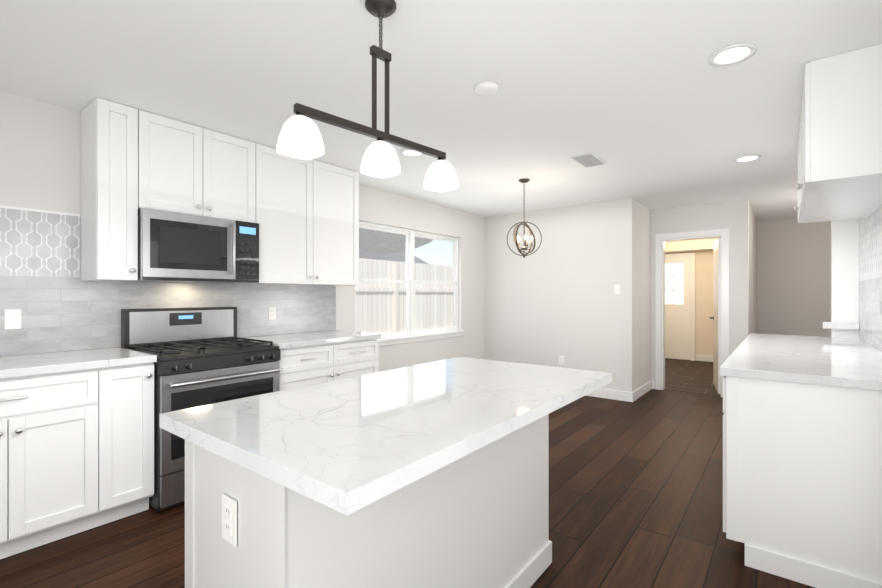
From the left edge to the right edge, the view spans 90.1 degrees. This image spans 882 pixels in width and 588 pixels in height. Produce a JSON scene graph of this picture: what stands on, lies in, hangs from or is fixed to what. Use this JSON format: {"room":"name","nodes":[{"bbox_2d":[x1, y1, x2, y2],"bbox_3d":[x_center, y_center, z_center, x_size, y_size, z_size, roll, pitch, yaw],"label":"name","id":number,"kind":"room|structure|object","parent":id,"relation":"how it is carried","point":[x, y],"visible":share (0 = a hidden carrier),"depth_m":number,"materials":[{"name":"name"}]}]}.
{"room":"kitchen","nodes":[
{"label":"kitchen","id":0,"kind":"room"},
{"bbox_2d":[0,91,748,391],"bbox_3d":[1.564,0.060,3.334,5.640,2.440,10.420,0,0,38],"label":"wall","id":1,"kind":"structure","parent":0,"point":[551,299],"depth_m":5.56,"materials":[{"name":"paint"}]},
{"bbox_2d":[80,98,151,280],"bbox_3d":[-2.066,-0.625,2.787,0.347,1.068,0.269,0,0,38],"label":"upper cabinet","id":2,"kind":"object","parent":1,"relation":"attached to","point":[116,139],"depth_m":2.68,"materials":[{"name":"white wood"}]},
{"bbox_2d":[0,205,335,355],"bbox_3d":[-2.042,-0.081,3.086,0.022,0.859,3.250,0,0,38],"label":"backsplash","id":3,"kind":"structure","parent":1,"relation":"attached to","point":[50,301],"depth_m":2.77,"materials":[{"name":"tile"}]},
{"bbox_2d":[152,113,259,225],"bbox_3d":[-1.782,-0.850,3.150,0.347,0.617,0.770,0,0,38],"label":"upper cabinet","id":4,"kind":"object","parent":1,"relation":"attached to","point":[196,170],"depth_m":3.05,"materials":[{"name":"white wood"}]},
{"bbox_2d":[136,208,258,282],"bbox_3d":[-1.740,-0.316,3.117,0.452,0.445,0.764,0,0,38],"label":"over-the-range microwave","id":5,"kind":"object","parent":4,"relation":"attached to","point":[178,247],"visible":1,"depth_m":2.95,"materials":[{"name":"silver metal"}]},
{"bbox_2d":[234,144,358,285],"bbox_3d":[-1.247,-0.625,3.836,0.347,1.068,1.089,0,0,38],"label":"upper cabinet","id":6,"kind":"object","parent":1,"relation":"attached to","point":[304,214],"depth_m":3.71,"materials":[{"name":"white wood"}]},
{"bbox_2d":[355,221,464,345],"bbox_3d":[-0.338,-0.112,5.346,0.145,1.354,1.970,0,0,38],"label":"window","id":7,"kind":"structure","parent":1,"relation":"in","point":[410,280],"depth_m":5.33,"materials":[{"name":"white plastic"}]},
{"bbox_2d":[585,388,633,401],"bbox_3d":[1.476,1.222,5.881,2.064,0.115,0.020,0,0,38],"label":"baseboard","id":8,"kind":"structure","parent":1,"relation":"attached to","point":[633,396],"depth_m":5.38,"materials":[{"name":"white wood"}]},
{"bbox_2d":[634,380,653,400],"bbox_3d":[2.589,1.222,5.636,0.020,0.115,0.930,0,0,38],"label":"baseboard","id":9,"kind":"structure","parent":1,"relation":"attached to","point":[648,386],"depth_m":5.64,"materials":[{"name":"white wood"}]},
{"bbox_2d":[655,228,728,397],"bbox_3d":[3.277,0.228,5.753,0.840,2.105,0.138,0,0,38],"label":"door frame","id":10,"kind":"structure","parent":1,"relation":"attached to","point":[662,238],"depth_m":5.90,"materials":[{"name":"white wood"}]},
{"bbox_2d":[710,239,720,393],"bbox_3d":[3.750,0.274,5.975,0.140,1.988,0.800,0,0,28],"label":"door leaf","id":11,"kind":"structure","parent":1,"relation":"in","point":[716,317],"depth_m":5.72,"materials":[{"name":"white wood"}]},
{"bbox_2d":[794,183,880,222],"bbox_3d":[2.695,-0.860,2.996,0.398,0.599,0.859,0,0,38],"label":"upper cabinet","id":12,"kind":"object","parent":1,"relation":"attached to","point":[823,214],"depth_m":3.07,"materials":[{"name":"white wood"}]},
{"bbox_2d":[798,44,881,211],"bbox_3d":[2.239,-0.860,2.413,0.398,0.599,0.859,0,0,38],"label":"upper cabinet","id":13,"kind":"object","parent":1,"relation":"attached to","point":[840,155],"depth_m":2.13,"materials":[{"name":"white wood"}]},
{"bbox_2d":[822,219,858,337],"bbox_3d":[3.323,0.060,3.660,0.230,2.440,0.180,0,0,38],"label":"trim","id":14,"kind":"structure","parent":1,"relation":"attached to","point":[844,322],"depth_m":3.62,"materials":[{"name":"white"}]},
{"bbox_2d":[859,204,881,350],"bbox_3d":[2.656,-0.136,2.627,0.008,0.969,2.390,0,0,38],"label":"backsplash","id":15,"kind":"structure","parent":1,"relation":"attached to","point":[870,279],"depth_m":3.04,"materials":[{"name":"tile"}]},
{"bbox_2d":[0,389,814,587],"bbox_3d":[1.539,1.330,3.302,5.640,0.100,10.340,0,0,38],"label":"floor","id":16,"kind":"structure","parent":0,"point":[635,493],"depth_m":2.45,"materials":[{"name":"brown wood"}]},
{"bbox_2d":[0,367,115,558],"bbox_3d":[-2.294,0.836,2.275,0.617,0.888,0.819,0,0,38],"label":"base cabinet","id":17,"kind":"object","parent":16,"relation":"on","point":[76,441],"depth_m":2.23,"materials":[{"name":"white wood"}]},
{"bbox_2d":[0,347,155,378],"bbox_3d":[-2.348,0.370,2.181,0.647,0.040,1.448,0,0,38],"label":"countertop","id":18,"kind":"structure","parent":17,"relation":"on","point":[14,366],"depth_m":2.38,"materials":[{"name":"white stone"}]},
{"bbox_2d":[116,359,156,519],"bbox_3d":[-2.015,0.836,2.632,0.617,0.888,0.327,0,0,38],"label":"base cabinet","id":19,"kind":"object","parent":16,"relation":"on","point":[134,385],"depth_m":2.50,"materials":[{"name":"white wood"}]},
{"bbox_2d":[121,307,280,511],"bbox_3d":[-1.624,0.688,3.026,0.730,1.185,0.762,0,0,38],"label":"range","id":20,"kind":"object","parent":16,"relation":"on","point":[205,356],"visible":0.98,"depth_m":2.87,"materials":[{"name":"silver metal"}]},
{"bbox_2d":[237,330,380,390],"bbox_3d":[-1.108,0.815,3.767,0.649,0.930,1.027,0,0,38],"label":"base cabinet","id":21,"kind":"object","parent":16,"relation":"on","point":[311,358],"visible":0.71,"depth_m":3.56,"materials":[{"name":"white wood"}]},
{"bbox_2d":[185,417,551,587],"bbox_3d":[-0.122,0.835,1.704,0.534,0.889,1.438,0,0,38],"label":"kitchen island","id":22,"kind":"object","parent":16,"relation":"on","point":[435,474],"depth_m":1.28,"materials":[{"name":"white paint"}]},
{"bbox_2d":[159,357,611,516],"bbox_3d":[-0.030,0.370,1.635,0.840,0.040,1.520,0,0,38],"label":"island countertop","id":23,"kind":"structure","parent":22,"relation":"on","point":[346,445],"depth_m":1.23,"materials":[{"name":"white stone"}]},
{"bbox_2d":[723,377,881,587],"bbox_3d":[1.965,0.835,2.322,0.718,0.889,1.019,0,0,38],"label":"base cabinet","id":24,"kind":"object","parent":16,"relation":"on","point":[802,459],"depth_m":1.95,"materials":[{"name":"white wood"}]},
{"bbox_2d":[719,333,881,392],"bbox_3d":[2.371,0.370,2.849,0.728,0.040,2.390,0,0,38],"label":"countertop","id":25,"kind":"structure","parent":24,"relation":"on","point":[837,362],"depth_m":2.31,"materials":[{"name":"white stone"}]},
{"bbox_2d":[0,0,881,221],"bbox_3d":[1.909,-1.210,3.775,5.640,0.100,11.540,0,0,38],"label":"ceiling","id":26,"kind":"structure","parent":0,"point":[649,104],"depth_m":2.37,"materials":[{"name":"paint"}]},
{"bbox_2d":[276,0,458,191],"bbox_3d":[-0.240,-0.823,1.755,0.134,0.672,0.824,0,0,44],"label":"pendant light","id":27,"kind":"object","parent":26,"relation":"hanging from","point":[300,137],"visible":1,"depth_m":1.72,"materials":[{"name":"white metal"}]},
{"bbox_2d":[400,149,423,156],"bbox_3d":[-0.232,-1.155,3.569,0.195,0.010,0.195,0,0,-7],"label":"recessed light","id":28,"kind":"object","parent":26,"relation":"in","point":[410,153],"depth_m":3.60,"materials":[{"name":"white plastic"}]},
{"bbox_2d":[475,81,497,96],"bbox_3d":[0.254,-1.141,2.454,0.130,0.036,0.130,0,0,38],"label":"smoke detector","id":29,"kind":"object","parent":26,"relation":"attached to","point":[486,88],"visible":1,"depth_m":2.42,"materials":[{"name":"white plastic"}]},
{"bbox_2d":[507,178,541,257],"bbox_3d":[0.838,-0.767,4.434,0.317,0.784,0.330,0,0,38],"label":"orb chandelier","id":30,"kind":"object","parent":26,"relation":"hanging from","point":[515,236],"visible":1,"depth_m":4.42,"materials":[{"name":"brown metal"}]},
{"bbox_2d":[569,152,606,167],"bbox_3d":[1.267,-1.154,3.782,0.200,0.012,0.380,0,0,38],"label":"ceiling vent","id":31,"kind":"object","parent":26,"relation":"in","point":[590,159],"visible":1,"depth_m":3.76,"materials":[{"name":"white metal"}]},
{"bbox_2d":[708,43,756,65],"bbox_3d":[1.400,-1.155,2.117,0.195,0.010,0.195,0,0,-7],"label":"recessed light","id":32,"kind":"object","parent":26,"relation":"in","point":[733,53],"depth_m":2.11,"materials":[{"name":"white plastic"}]},
{"bbox_2d":[733,154,761,162],"bbox_3d":[2.592,-1.155,3.724,0.195,0.010,0.195,0,0,-7],"label":"recessed light","id":33,"kind":"object","parent":26,"relation":"in","point":[747,158],"depth_m":3.73,"materials":[{"name":"white plastic"}]},
{"bbox_2d":[665,358,720,395],"bbox_3d":[3.828,1.329,7.466,2.320,0.103,3.360,0,0,38],"label":"floor","id":34,"kind":"structure","parent":0,"point":[690,376],"depth_m":6.88,"materials":[{"name":"brown tile"}]},
{"bbox_2d":[665,237,720,359],"bbox_3d":[4.726,0.060,8.534,2.120,2.440,0.570,0,0,38],"label":"wall","id":35,"kind":"structure","parent":0,"point":[702,249],"depth_m":8.09,"materials":[{"name":"paint"}]},
{"bbox_2d":[665,252,694,360],"bbox_3d":[4.551,0.229,8.798,0.920,2.097,0.080,0,0,38],"label":"back door","id":36,"kind":"structure","parent":35,"relation":"in","point":[679,305],"depth_m":8.68,"materials":[{"name":"white wood"}]},
{"bbox_2d":[696,355,712,361],"bbox_3d":[5.308,1.220,8.280,0.890,0.112,0.014,0,0,38],"label":"baseboard","id":37,"kind":"structure","parent":35,"relation":"attached to","point":[698,357],"depth_m":8.46,"materials":[{"name":"white wood"}]},
{"bbox_2d":[749,203,756,333],"bbox_3d":[4.354,0.060,6.237,0.119,2.440,1.950,0,0,38],"label":"wall","id":38,"kind":"structure","parent":0,"point":[752,220],"depth_m":6.06,"materials":[{"name":"paint"}]},
{"bbox_2d":[757,219,830,336],"bbox_3d":[5.934,0.060,6.353,2.470,2.440,0.120,0,0,38],"label":"wall","id":39,"kind":"structure","parent":0,"point":[789,276],"depth_m":6.71,"materials":[{"name":"paint"}]},
{"label":"outside","id":40,"kind":"structure","parent":0,"visible":0},
{"bbox_2d":[359,228,433,263],"bbox_3d":[-5.042,-2.110,9.903,7.100,7.380,14.600,0,0,38],"label":"house","id":41,"kind":"structure","parent":40,"point":[370,237],"depth_m":11.43,"materials":[{"name":"grey"}]},
{"bbox_3d":[-5.875,1.630,9.666,13.880,0.100,20.000,0,0,38],"label":"ground","id":42,"kind":"structure","parent":40,"visible":0},
{"bbox_2d":[356,258,452,333],"bbox_3d":[-2.454,0.405,8.262,0.200,2.350,12.000,0,0,38],"label":"fence","id":43,"kind":"object","parent":42,"relation":"on","point":[400,287],"depth_m":10.00,"materials":[{"name":"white wood"}]}
]}

